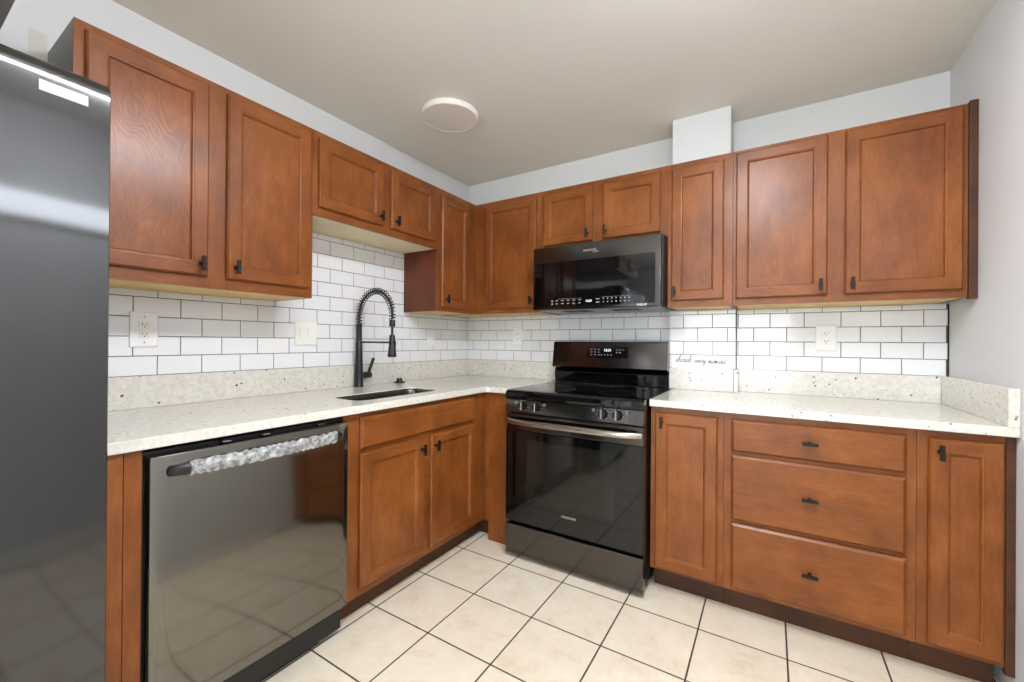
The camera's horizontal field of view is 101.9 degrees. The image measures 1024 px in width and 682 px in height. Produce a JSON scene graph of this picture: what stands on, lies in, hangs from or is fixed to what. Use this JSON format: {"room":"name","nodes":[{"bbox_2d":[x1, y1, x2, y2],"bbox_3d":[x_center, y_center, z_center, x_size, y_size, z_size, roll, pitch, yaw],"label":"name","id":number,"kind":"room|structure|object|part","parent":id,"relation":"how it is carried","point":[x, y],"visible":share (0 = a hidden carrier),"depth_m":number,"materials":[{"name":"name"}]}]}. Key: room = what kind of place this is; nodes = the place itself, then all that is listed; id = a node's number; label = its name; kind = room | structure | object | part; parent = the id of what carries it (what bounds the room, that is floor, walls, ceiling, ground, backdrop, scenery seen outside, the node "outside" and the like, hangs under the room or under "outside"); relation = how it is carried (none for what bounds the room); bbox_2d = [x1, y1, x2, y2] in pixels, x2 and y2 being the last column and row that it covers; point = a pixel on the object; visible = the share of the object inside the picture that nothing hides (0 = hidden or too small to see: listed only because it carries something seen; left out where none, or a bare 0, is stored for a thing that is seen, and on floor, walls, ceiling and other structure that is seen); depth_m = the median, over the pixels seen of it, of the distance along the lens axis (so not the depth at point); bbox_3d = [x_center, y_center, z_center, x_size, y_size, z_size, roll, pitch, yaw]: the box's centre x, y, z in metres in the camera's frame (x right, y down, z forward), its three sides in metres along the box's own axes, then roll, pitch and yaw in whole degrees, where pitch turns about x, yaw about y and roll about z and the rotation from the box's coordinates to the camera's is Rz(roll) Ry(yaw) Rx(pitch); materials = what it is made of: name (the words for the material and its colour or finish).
{"room":"kitchen","nodes":[
{"label":"kitchen","id":0,"kind":"room"},
{"bbox_2d":[0,0,468,317],"bbox_3d":[-1.772,-0.045,1.161,0.100,2.426,5.400,0,0,32],"label":"wall","id":1,"kind":"structure","parent":0,"point":[31,27],"depth_m":1.72,"materials":[{"name":"grey paint"}]},
{"bbox_2d":[0,0,14,28],"bbox_3d":[-1.534,-0.872,0.730,0.750,0.193,0.791,0,0,32],"label":"upper cabinet","id":2,"kind":"object","parent":1,"relation":"attached to","point":[5,5],"visible":1,"depth_m":0.96,"materials":[{"name":"brown wood"}]},
{"bbox_2d":[48,17,312,300],"bbox_3d":[-1.212,-0.581,1.626,0.352,0.768,0.763,0,0,32],"label":"upper cabinet","id":3,"kind":"object","parent":1,"relation":"attached to","point":[211,186],"visible":0.88,"depth_m":1.49,"materials":[{"name":"brown wood"}]},
{"bbox_3d":[-1.200,-0.589,1.387,0.018,0.702,0.325,0,0,32],"label":"door","id":4,"kind":"part","parent":3,"relation":"part of","materials":[{"name":"brown wood"}]},
{"bbox_3d":[-1.109,-0.279,1.491,0.032,0.053,0.015,0,0,32],"label":"knob","id":5,"kind":"part","parent":3,"relation":"part of","materials":[{"name":"black metal"}]},
{"bbox_3d":[-1.049,-0.281,1.588,0.032,0.053,0.015,0,0,32],"label":"knob","id":6,"kind":"part","parent":3,"relation":"part of","materials":[{"name":"black metal"}]},
{"bbox_3d":[-0.994,-0.587,1.720,0.018,0.702,0.336,0,0,32],"label":"door","id":7,"kind":"part","parent":3,"relation":"part of","materials":[{"name":"brown wood"}]},
{"bbox_2d":[108,232,467,376],"bbox_3d":[-0.971,-0.218,2.342,0.007,0.714,2.331,0,0,32],"label":"tile backsplash","id":8,"kind":"structure","parent":1,"relation":"attached to","point":[197,333],"depth_m":2.14,"materials":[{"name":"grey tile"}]},
{"bbox_2d":[129,311,157,346],"bbox_3d":[-1.421,-0.044,1.605,0.009,0.136,0.087,0,0,32],"label":"wall outlet","id":9,"kind":"object","parent":8,"relation":"attached to","point":[143,326],"visible":1,"depth_m":1.60,"materials":[{"name":"white plastic"}]},
{"bbox_2d":[139,321,149,337],"bbox_3d":[-1.420,-0.044,1.604,0.004,0.067,0.033,0,0,32],"label":"receptacle","id":10,"kind":"object","parent":9,"relation":"attached to","point":[144,326],"depth_m":1.60,"materials":[{"name":"beige plastic"}]},
{"bbox_2d":[294,321,316,344],"bbox_3d":[-1.072,-0.039,2.165,0.010,0.122,0.121,0,0,32],"label":"light switch","id":11,"kind":"object","parent":8,"relation":"attached to","point":[305,333],"visible":1,"depth_m":2.16,"materials":[{"name":"beige plastic"}]},
{"bbox_2d":[427,329,434,344],"bbox_3d":[-0.577,-0.027,2.961,0.010,0.115,0.076,0,0,32],"label":"light switch","id":12,"kind":"object","parent":8,"relation":"attached to","point":[430,332],"visible":1,"depth_m":2.96,"materials":[{"name":"white plastic"}]},
{"bbox_2d":[312,129,437,253],"bbox_3d":[-0.788,-0.768,2.305,0.352,0.385,0.835,0,0,32],"label":"upper cabinet","id":13,"kind":"object","parent":1,"relation":"attached to","point":[359,197],"visible":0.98,"depth_m":2.17,"materials":[{"name":"wood"}]},
{"bbox_3d":[-0.784,-0.772,2.054,0.018,0.317,0.368,0,0,32],"label":"door","id":14,"kind":"part","parent":13,"relation":"part of","materials":[{"name":"brown wood"}]},
{"bbox_3d":[-0.679,-0.656,2.178,0.032,0.053,0.015,0,0,32],"label":"knob","id":15,"kind":"part","parent":13,"relation":"part of","materials":[{"name":"black metal"}]},
{"bbox_3d":[-0.621,-0.655,2.272,0.032,0.053,0.015,0,0,32],"label":"knob","id":16,"kind":"part","parent":13,"relation":"part of","materials":[{"name":"black metal"}]},
{"bbox_3d":[-0.566,-0.769,2.405,0.018,0.315,0.347,0,0,32],"label":"door","id":17,"kind":"part","parent":13,"relation":"part of","materials":[{"name":"brown wood"}]},
{"bbox_2d":[404,188,473,314],"bbox_3d":[-0.471,-0.573,2.817,0.352,0.768,0.369,0,0,32],"label":"upper cabinet","id":18,"kind":"object","parent":1,"relation":"attached to","point":[440,281],"visible":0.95,"depth_m":2.70,"materials":[{"name":"brown wood"}]},
{"bbox_3d":[-0.372,-0.572,2.755,0.019,0.768,0.369,0,0,32],"label":"frame","id":19,"kind":"part","parent":18,"relation":"part of","materials":[{"name":"brown wood"}]},
{"bbox_3d":[-0.368,-0.566,2.725,0.018,0.704,0.277,0,0,32],"label":"door","id":20,"kind":"part","parent":18,"relation":"part of","materials":[{"name":"brown wood"}]},
{"bbox_2d":[112,0,996,185],"bbox_3d":[-0.551,-1.280,0.409,2.955,0.060,5.400,0,0,32],"label":"ceiling","id":21,"kind":"structure","parent":0,"point":[549,83],"depth_m":1.82,"materials":[{"name":"beige paint"}]},
{"bbox_2d":[421,98,477,132],"bbox_3d":[-0.339,-1.230,2.273,0.306,0.030,0.306,0,0,32],"label":"recessed light","id":22,"kind":"object","parent":21,"relation":"in","point":[452,115],"visible":1,"depth_m":2.24,"materials":[{"name":"white plastic"}]},
{"bbox_2d":[261,531,998,681],"bbox_3d":[-0.570,1.206,0.405,2.955,0.060,5.400,0,0,32],"label":"floor","id":23,"kind":"structure","parent":0,"point":[480,611],"depth_m":1.65,"materials":[{"name":"beige tile"}]},
{"bbox_2d":[0,44,110,681],"bbox_3d":[-1.449,0.288,0.742,0.817,1.765,0.904,0,0,32],"label":"refrigerator","id":24,"kind":"object","parent":23,"relation":"on","point":[55,121],"visible":1,"depth_m":0.87,"materials":[{"name":"metal"}]},
{"bbox_2d":[105,450,141,681],"bbox_3d":[-1.276,0.732,1.243,0.604,0.882,0.082,0,0,32],"label":"end panel","id":25,"kind":"object","parent":23,"relation":"on","point":[124,471],"visible":0.3,"depth_m":1.09,"materials":[{"name":"brown wood"}]},
{"bbox_2d":[140,417,347,681],"bbox_3d":[-1.044,0.741,1.520,0.646,0.868,0.630,0,0,32],"label":"dishwasher","id":26,"kind":"object","parent":23,"relation":"on","point":[244,535],"visible":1,"depth_m":1.31,"materials":[{"name":"grey metal"}]},
{"bbox_3d":[-0.793,0.362,1.373,0.056,0.037,0.553,0,0,32],"label":"handle","id":27,"kind":"part","parent":26,"relation":"part of","materials":[{"name":"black metal"}]},
{"bbox_3d":[-0.907,1.114,1.387,0.023,0.122,0.552,0,0,32],"label":"toe panel","id":28,"kind":"part","parent":26,"relation":"part of","materials":[{"name":"black plastic"}]},
{"bbox_2d":[337,392,484,619],"bbox_3d":[-0.662,0.738,2.227,0.665,0.882,0.973,0,0,32],"label":"base cabinet","id":29,"kind":"object","parent":23,"relation":"on","point":[415,481],"visible":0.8,"depth_m":1.96,"materials":[{"name":"brown wood"}]},
{"bbox_2d":[107,375,559,455],"bbox_3d":[-0.621,0.281,2.143,0.818,0.032,2.311,0,0,32],"label":"countertop","id":30,"kind":"structure","parent":29,"relation":"on","point":[130,430],"depth_m":1.58,"materials":[{"name":"beige stone"}]},
{"bbox_2d":[108,359,467,410],"bbox_3d":[-0.959,0.201,2.353,0.021,0.123,2.311,0,0,32],"label":"quartz upstand","id":31,"kind":"object","parent":30,"relation":"on","point":[128,392],"visible":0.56,"depth_m":1.92,"materials":[{"name":"white stone"}]},
{"bbox_2d":[354,288,396,386],"bbox_3d":[-0.748,-0.017,2.361,0.326,0.563,0.132,0,0,32],"label":"kitchen faucet","id":32,"kind":"object","parent":30,"relation":"on","point":[359,374],"visible":1,"depth_m":2.38,"materials":[{"name":"black metal"}]},
{"bbox_3d":[-0.838,0.150,2.465,0.049,0.102,0.019,1,0,-38],"label":"lever","id":33,"kind":"part","parent":32,"relation":"part of","materials":[{"name":"black metal"}]},
{"bbox_3d":[-0.753,0.007,2.319,0.282,0.014,0.041,0,0,32],"label":"docking arm","id":34,"kind":"part","parent":32,"relation":"part of","materials":[{"name":"black metal"}]},
{"bbox_2d":[337,389,434,399],"bbox_3d":[-0.621,0.375,2.102,0.213,0.213,0.520,0,0,32],"label":"sink","id":35,"kind":"object","parent":30,"relation":"in","point":[377,395],"visible":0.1,"depth_m":2.21,"materials":[{"name":"metal"}]},
{"bbox_2d":[394,378,404,382],"bbox_3d":[-0.719,0.250,2.653,0.074,0.030,0.074,0,0,32],"label":"cover","id":36,"kind":"object","parent":30,"relation":"on","point":[399,380],"visible":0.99,"depth_m":2.64,"materials":[{"name":"black metal"}]},
{"bbox_2d":[468,359,555,379],"bbox_3d":[-0.006,0.209,3.109,0.797,0.123,0.021,0,0,32],"label":"quartz upstand","id":37,"kind":"object","parent":30,"relation":"on","point":[500,368],"visible":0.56,"depth_m":3.09,"materials":[{"name":"white stone"}]},
{"bbox_3d":[-0.533,0.752,1.881,0.018,0.563,0.374,0,0,32],"label":"door","id":38,"kind":"part","parent":29,"relation":"part of","materials":[{"name":"brown wood"}]},
{"bbox_3d":[-0.421,0.386,2.057,0.018,0.132,0.786,0,0,32],"label":"false drawer","id":39,"kind":"part","parent":29,"relation":"part of","materials":[{"name":"brown wood"}]},
{"bbox_3d":[-0.424,0.525,2.007,0.032,0.053,0.015,0,0,32],"label":"knob","id":40,"kind":"part","parent":29,"relation":"part of","materials":[{"name":"black metal"}]},
{"bbox_3d":[-0.373,0.526,2.090,0.032,0.053,0.015,0,0,32],"label":"knob","id":41,"kind":"part","parent":29,"relation":"part of","materials":[{"name":"black metal"}]},
{"bbox_3d":[-0.312,0.754,2.236,0.018,0.563,0.369,0,0,32],"label":"door","id":42,"kind":"part","parent":29,"relation":"part of","materials":[{"name":"brown wood"}]},
{"bbox_2d":[473,392,488,534],"bbox_3d":[-0.170,0.742,2.543,0.126,0.882,0.080,0,0,32],"label":"cabinet filler","id":43,"kind":"object","parent":23,"relation":"on","point":[482,526],"visible":0.48,"depth_m":2.49,"materials":[{"name":"brown wood"}]},
{"bbox_2d":[488,392,508,544],"bbox_3d":[-0.062,0.743,2.438,0.167,0.882,0.019,0,0,32],"label":"end panel","id":44,"kind":"object","parent":23,"relation":"on","point":[497,519],"visible":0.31,"depth_m":2.44,"materials":[{"name":"brown wood"}]},
{"bbox_2d":[505,341,669,594],"bbox_3d":[0.450,0.596,2.364,0.749,1.184,0.737,0,0,32],"label":"electric range","id":45,"kind":"object","parent":23,"relation":"on","point":[578,455],"visible":0.98,"depth_m":2.10,"materials":[{"name":"black metal"}]},
{"bbox_3d":[0.055,0.348,2.226,0.050,0.050,0.030,0,0,32],"label":"knob","id":46,"kind":"part","parent":45,"relation":"part of","materials":[{"name":"black metal"}]},
{"bbox_3d":[0.125,0.349,2.182,0.050,0.050,0.030,0,0,32],"label":"knob","id":47,"kind":"part","parent":45,"relation":"part of","materials":[{"name":"black metal"}]},
{"bbox_3d":[0.272,0.434,2.077,0.742,0.033,0.061,0,0,32],"label":"handle","id":48,"kind":"part","parent":45,"relation":"part of","materials":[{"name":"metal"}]},
{"bbox_3d":[0.291,1.082,2.114,0.747,0.164,0.038,0,0,32],"label":"storage drawer","id":49,"kind":"part","parent":45,"relation":"part of","materials":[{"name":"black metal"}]},
{"bbox_3d":[0.296,0.440,2.115,0.747,0.088,0.040,0,0,32],"label":"oven door","id":50,"kind":"part","parent":45,"relation":"part of","materials":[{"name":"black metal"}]},
{"bbox_3d":[0.293,0.734,2.114,0.747,0.498,0.041,0,0,32],"label":"door glass","id":51,"kind":"part","parent":45,"relation":"part of","materials":[{"name":"black glass"}]},
{"bbox_3d":[0.296,0.355,2.114,0.747,0.070,0.051,0,0,32],"label":"control panel","id":52,"kind":"part","parent":45,"relation":"part of","materials":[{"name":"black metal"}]},
{"bbox_2d":[505,381,669,410],"bbox_3d":[0.439,0.296,2.343,0.749,0.051,0.593,0,0,32],"label":"cooktop","id":53,"kind":"object","parent":45,"relation":"in","point":[584,395],"depth_m":2.18,"materials":[{"name":"black glass"}]},
{"bbox_3d":[0.431,0.351,1.992,0.050,0.050,0.030,0,0,32],"label":"knob","id":54,"kind":"part","parent":45,"relation":"part of","materials":[{"name":"black metal"}]},
{"bbox_3d":[0.592,0.072,2.586,0.260,0.066,0.011,0,0,32],"label":"display panel","id":55,"kind":"part","parent":45,"relation":"part of","materials":[{"name":"black glass"}]},
{"bbox_3d":[0.492,0.351,1.954,0.050,0.050,0.030,0,0,32],"label":"knob","id":56,"kind":"part","parent":45,"relation":"part of","materials":[{"name":"black metal"}]},
{"bbox_2d":[650,406,724,602],"bbox_3d":[0.915,0.750,2.095,0.310,0.882,0.566,0,0,32],"label":"base cabinet","id":57,"kind":"object","parent":23,"relation":"on","point":[687,445],"visible":0.81,"depth_m":1.89,"materials":[{"name":"brown wood"}]},
{"bbox_3d":[0.689,0.377,1.922,0.015,0.053,0.032,0,0,32],"label":"knob","id":58,"kind":"part","parent":57,"relation":"part of","materials":[{"name":"black metal"}]},
{"bbox_2d":[723,413,916,659],"bbox_3d":[1.309,0.752,1.849,0.617,0.882,0.566,0,0,32],"label":"base cabinet","id":59,"kind":"object","parent":23,"relation":"on","point":[819,517],"visible":0.87,"depth_m":1.62,"materials":[{"name":"brown wood"}]},
{"bbox_3d":[1.164,0.920,1.623,0.053,0.015,0.032,0,0,32],"label":"knob","id":60,"kind":"part","parent":59,"relation":"part of","materials":[{"name":"black metal"}]},
{"bbox_3d":[1.165,0.626,1.624,0.053,0.015,0.032,0,0,32],"label":"knob","id":61,"kind":"part","parent":59,"relation":"part of","materials":[{"name":"black metal"}]},
{"bbox_3d":[1.166,0.405,1.625,0.053,0.015,0.032,0,0,32],"label":"knob","id":62,"kind":"part","parent":59,"relation":"part of","materials":[{"name":"black metal"}]},
{"bbox_3d":[1.182,0.630,1.643,0.560,0.278,0.018,0,0,32],"label":"drawer","id":63,"kind":"part","parent":59,"relation":"part of","materials":[{"name":"brown wood"}]},
{"bbox_3d":[1.181,0.921,1.642,0.561,0.277,0.018,0,0,32],"label":"drawer","id":64,"kind":"part","parent":59,"relation":"part of","materials":[{"name":"brown wood"}]},
{"bbox_3d":[1.183,0.407,1.643,0.560,0.137,0.018,0,0,32],"label":"drawer","id":65,"kind":"part","parent":59,"relation":"part of","materials":[{"name":"brown wood"}]},
{"bbox_2d":[649,389,1019,437],"bbox_3d":[1.312,0.295,1.920,1.168,0.032,0.646,0,0,32],"label":"countertop","id":66,"kind":"structure","parent":59,"relation":"on","point":[900,414],"depth_m":1.72,"materials":[{"name":"beige stone"}]},
{"bbox_2d":[669,367,732,391],"bbox_3d":[1.064,0.216,2.348,0.330,0.123,0.021,0,0,32],"label":"quartz upstand","id":67,"kind":"object","parent":66,"relation":"on","point":[721,380],"visible":1,"depth_m":2.33,"materials":[{"name":"white stone"}]},
{"bbox_2d":[672,355,731,369],"bbox_3d":[1.067,0.117,2.343,0.313,0.074,0.010,0,0,32],"label":"wooden sign","id":68,"kind":"object","parent":67,"relation":"on","point":[679,361],"visible":1,"depth_m":2.34,"materials":[{"name":"grey"}]},
{"bbox_2d":[733,369,738,392],"bbox_3d":[1.230,0.217,2.279,0.021,0.123,0.080,0,0,32],"label":"quartz upstand","id":69,"kind":"object","parent":66,"relation":"on","point":[736,371],"visible":0.91,"depth_m":2.25,"materials":[{"name":"white stone"}]},
{"bbox_2d":[739,369,940,403],"bbox_3d":[1.599,0.220,2.109,0.828,0.123,0.021,0,0,32],"label":"quartz upstand","id":70,"kind":"object","parent":66,"relation":"on","point":[908,388],"visible":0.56,"depth_m":2.06,"materials":[{"name":"white stone"}]},
{"bbox_2d":[941,376,1020,427],"bbox_3d":[1.798,0.219,1.618,0.027,0.126,0.646,0,0,32],"label":"quartz upstand","id":71,"kind":"object","parent":66,"relation":"on","point":[999,404],"visible":1,"depth_m":1.50,"materials":[{"name":"white stone"}]},
{"bbox_2d":[909,429,1016,681],"bbox_3d":[1.673,0.755,1.623,0.238,0.882,0.566,0,0,32],"label":"base cabinet","id":72,"kind":"object","parent":23,"relation":"on","point":[965,609],"visible":0.8,"depth_m":1.42,"materials":[{"name":"brown wood"}]},
{"bbox_3d":[1.480,0.385,1.430,0.015,0.053,0.032,0,0,32],"label":"knob","id":73,"kind":"part","parent":72,"relation":"part of","materials":[{"name":"black metal"}]},
{"bbox_3d":[1.544,0.702,1.417,0.181,0.721,0.018,0,0,32],"label":"door","id":74,"kind":"part","parent":72,"relation":"part of","materials":[{"name":"brown wood"}]},
{"bbox_2d":[469,71,949,482],"bbox_3d":[0.840,-0.022,2.656,2.755,2.426,0.100,0,0,32],"label":"wall","id":75,"kind":"structure","parent":0,"point":[929,93],"depth_m":2.25,"materials":[{"name":"grey paint"}]},
{"bbox_2d":[443,192,560,317],"bbox_3d":[-0.096,-0.570,2.975,0.822,0.768,0.352,0,0,32],"label":"upper cabinet","id":76,"kind":"object","parent":75,"relation":"attached to","point":[508,231],"depth_m":2.78,"materials":[{"name":"brown wood"}]},
{"bbox_3d":[-0.269,-0.571,2.922,0.019,0.768,0.021,0,0,32],"label":"filler strip","id":77,"kind":"part","parent":76,"relation":"part of","materials":[{"name":"brown wood"}]},
{"bbox_3d":[-0.015,-0.569,2.765,0.393,0.704,0.018,0,0,32],"label":"door","id":78,"kind":"part","parent":76,"relation":"part of","materials":[{"name":"brown wood"}]},
{"bbox_2d":[468,312,669,388],"bbox_3d":[0.309,0.053,2.921,1.556,0.469,0.007,0,0,32],"label":"tile backsplash","id":79,"kind":"structure","parent":75,"relation":"attached to","point":[489,338],"depth_m":2.95,"materials":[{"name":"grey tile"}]},
{"bbox_2d":[513,328,521,343],"bbox_3d":[0.041,-0.034,3.080,0.076,0.118,0.008,0,0,32],"label":"wall outlet","id":80,"kind":"object","parent":79,"relation":"attached to","point":[517,333],"visible":1,"depth_m":3.08,"materials":[{"name":"white plastic"}]},
{"bbox_2d":[515,332,518,340],"bbox_3d":[0.040,-0.034,3.078,0.033,0.067,0.003,0,0,32],"label":"receptacle","id":81,"kind":"object","parent":80,"relation":"attached to","point":[516,333],"depth_m":3.08,"materials":[{"name":"white plastic"}]},
{"bbox_2d":[541,166,667,247],"bbox_3d":[0.582,-0.759,2.554,0.770,0.381,0.352,0,0,32],"label":"upper cabinet","id":82,"kind":"object","parent":75,"relation":"attached to","point":[632,204],"visible":0.88,"depth_m":2.40,"materials":[{"name":"brown wood"}]},
{"bbox_3d":[0.338,-0.758,2.546,0.328,0.322,0.018,0,0,32],"label":"door","id":83,"kind":"part","parent":82,"relation":"part of","materials":[{"name":"brown wood"}]},
{"bbox_2d":[533,233,673,314],"bbox_3d":[0.560,-0.373,2.519,0.758,0.386,0.412,0,0,32],"label":"microwave","id":84,"kind":"object","parent":82,"relation":"attached to","point":[628,274],"visible":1,"depth_m":2.32,"materials":[{"name":"black metal"}]},
{"bbox_3d":[0.442,-0.513,2.354,0.123,0.032,0.002,0,0,32],"label":"label plate","id":85,"kind":"part","parent":84,"relation":"part of","materials":[{"name":"silver metal"}]},
{"bbox_3d":[0.446,-0.335,2.353,0.712,0.264,0.007,0,0,32],"label":"door glass","id":86,"kind":"part","parent":84,"relation":"part of","materials":[{"name":"black glass"}]},
{"bbox_3d":[0.559,-0.185,2.520,0.736,0.007,0.370,0,0,32],"label":"underside plate","id":87,"kind":"part","parent":84,"relation":"part of","materials":[{"name":"metal"}]},
{"bbox_3d":[0.669,-0.756,2.340,0.324,0.322,0.018,0,0,32],"label":"door","id":88,"kind":"part","parent":82,"relation":"part of","materials":[{"name":"brown wood"}]},
{"bbox_2d":[667,152,734,309],"bbox_3d":[1.016,-0.562,2.229,0.310,0.768,0.261,0,0,32],"label":"upper cabinet","id":89,"kind":"object","parent":75,"relation":"attached to","point":[700,191],"visible":0.98,"depth_m":2.15,"materials":[{"name":"brown wood"}]},
{"bbox_3d":[0.855,-0.262,2.192,0.015,0.053,0.032,0,0,32],"label":"knob","id":90,"kind":"part","parent":89,"relation":"part of","materials":[{"name":"black metal"}]},
{"bbox_2d":[670,106,733,389],"bbox_3d":[1.062,-0.121,2.342,0.332,2.226,0.200,0,0,32],"label":"column","id":91,"kind":"structure","parent":75,"relation":"attached to","point":[711,133],"depth_m":2.25,"materials":[{"name":"grey paint"}]},
{"bbox_2d":[670,304,948,375],"bbox_3d":[1.454,-0.007,2.162,1.188,0.330,0.088,0,0,32],"label":"tile backsplash","id":92,"kind":"structure","parent":75,"relation":"attached to","point":[893,339],"depth_m":2.12,"materials":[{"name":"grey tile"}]},
{"bbox_2d":[815,325,836,350],"bbox_3d":[1.597,-0.016,2.111,0.087,0.132,0.008,0,0,32],"label":"wall outlet","id":93,"kind":"object","parent":92,"relation":"attached to","point":[826,335],"visible":1,"depth_m":2.11,"materials":[{"name":"white plastic"}]},
{"bbox_2d":[822,331,829,343],"bbox_3d":[1.596,-0.016,2.109,0.033,0.067,0.003,0,0,32],"label":"receptacle","id":94,"kind":"object","parent":93,"relation":"attached to","point":[825,334],"depth_m":2.11,"materials":[{"name":"white plastic"}]},
{"bbox_2d":[733,99,978,309],"bbox_3d":[1.533,-0.559,1.961,0.848,0.780,0.352,0,0,32],"label":"upper cabinet","id":95,"kind":"object","parent":75,"relation":"attached to","point":[883,212],"visible":1,"depth_m":1.81,"materials":[{"name":"brown wood"}]},
{"bbox_3d":[1.267,-0.569,1.966,0.364,0.720,0.018,0,0,32],"label":"door","id":96,"kind":"part","parent":95,"relation":"part of","materials":[{"name":"brown wood"}]},
{"bbox_3d":[1.385,-0.254,1.863,0.015,0.053,0.032,0,0,32],"label":"knob","id":97,"kind":"part","parent":95,"relation":"part of","materials":[{"name":"black metal"}]},
{"bbox_3d":[1.480,-0.252,1.804,0.015,0.053,0.032,0,0,32],"label":"knob","id":98,"kind":"part","parent":95,"relation":"part of","materials":[{"name":"black metal"}]},
{"bbox_3d":[1.630,-0.567,1.741,0.368,0.720,0.018,0,0,32],"label":"door","id":99,"kind":"part","parent":95,"relation":"part of","materials":[{"name":"brown wood"}]},
{"bbox_2d":[949,0,1023,681],"bbox_3d":[0.651,-0.029,-0.348,0.100,2.426,5.400,0,0,32],"label":"wall","id":100,"kind":"structure","parent":0,"point":[986,332],"depth_m":1.48,"materials":[{"name":"grey paint"}]}
]}

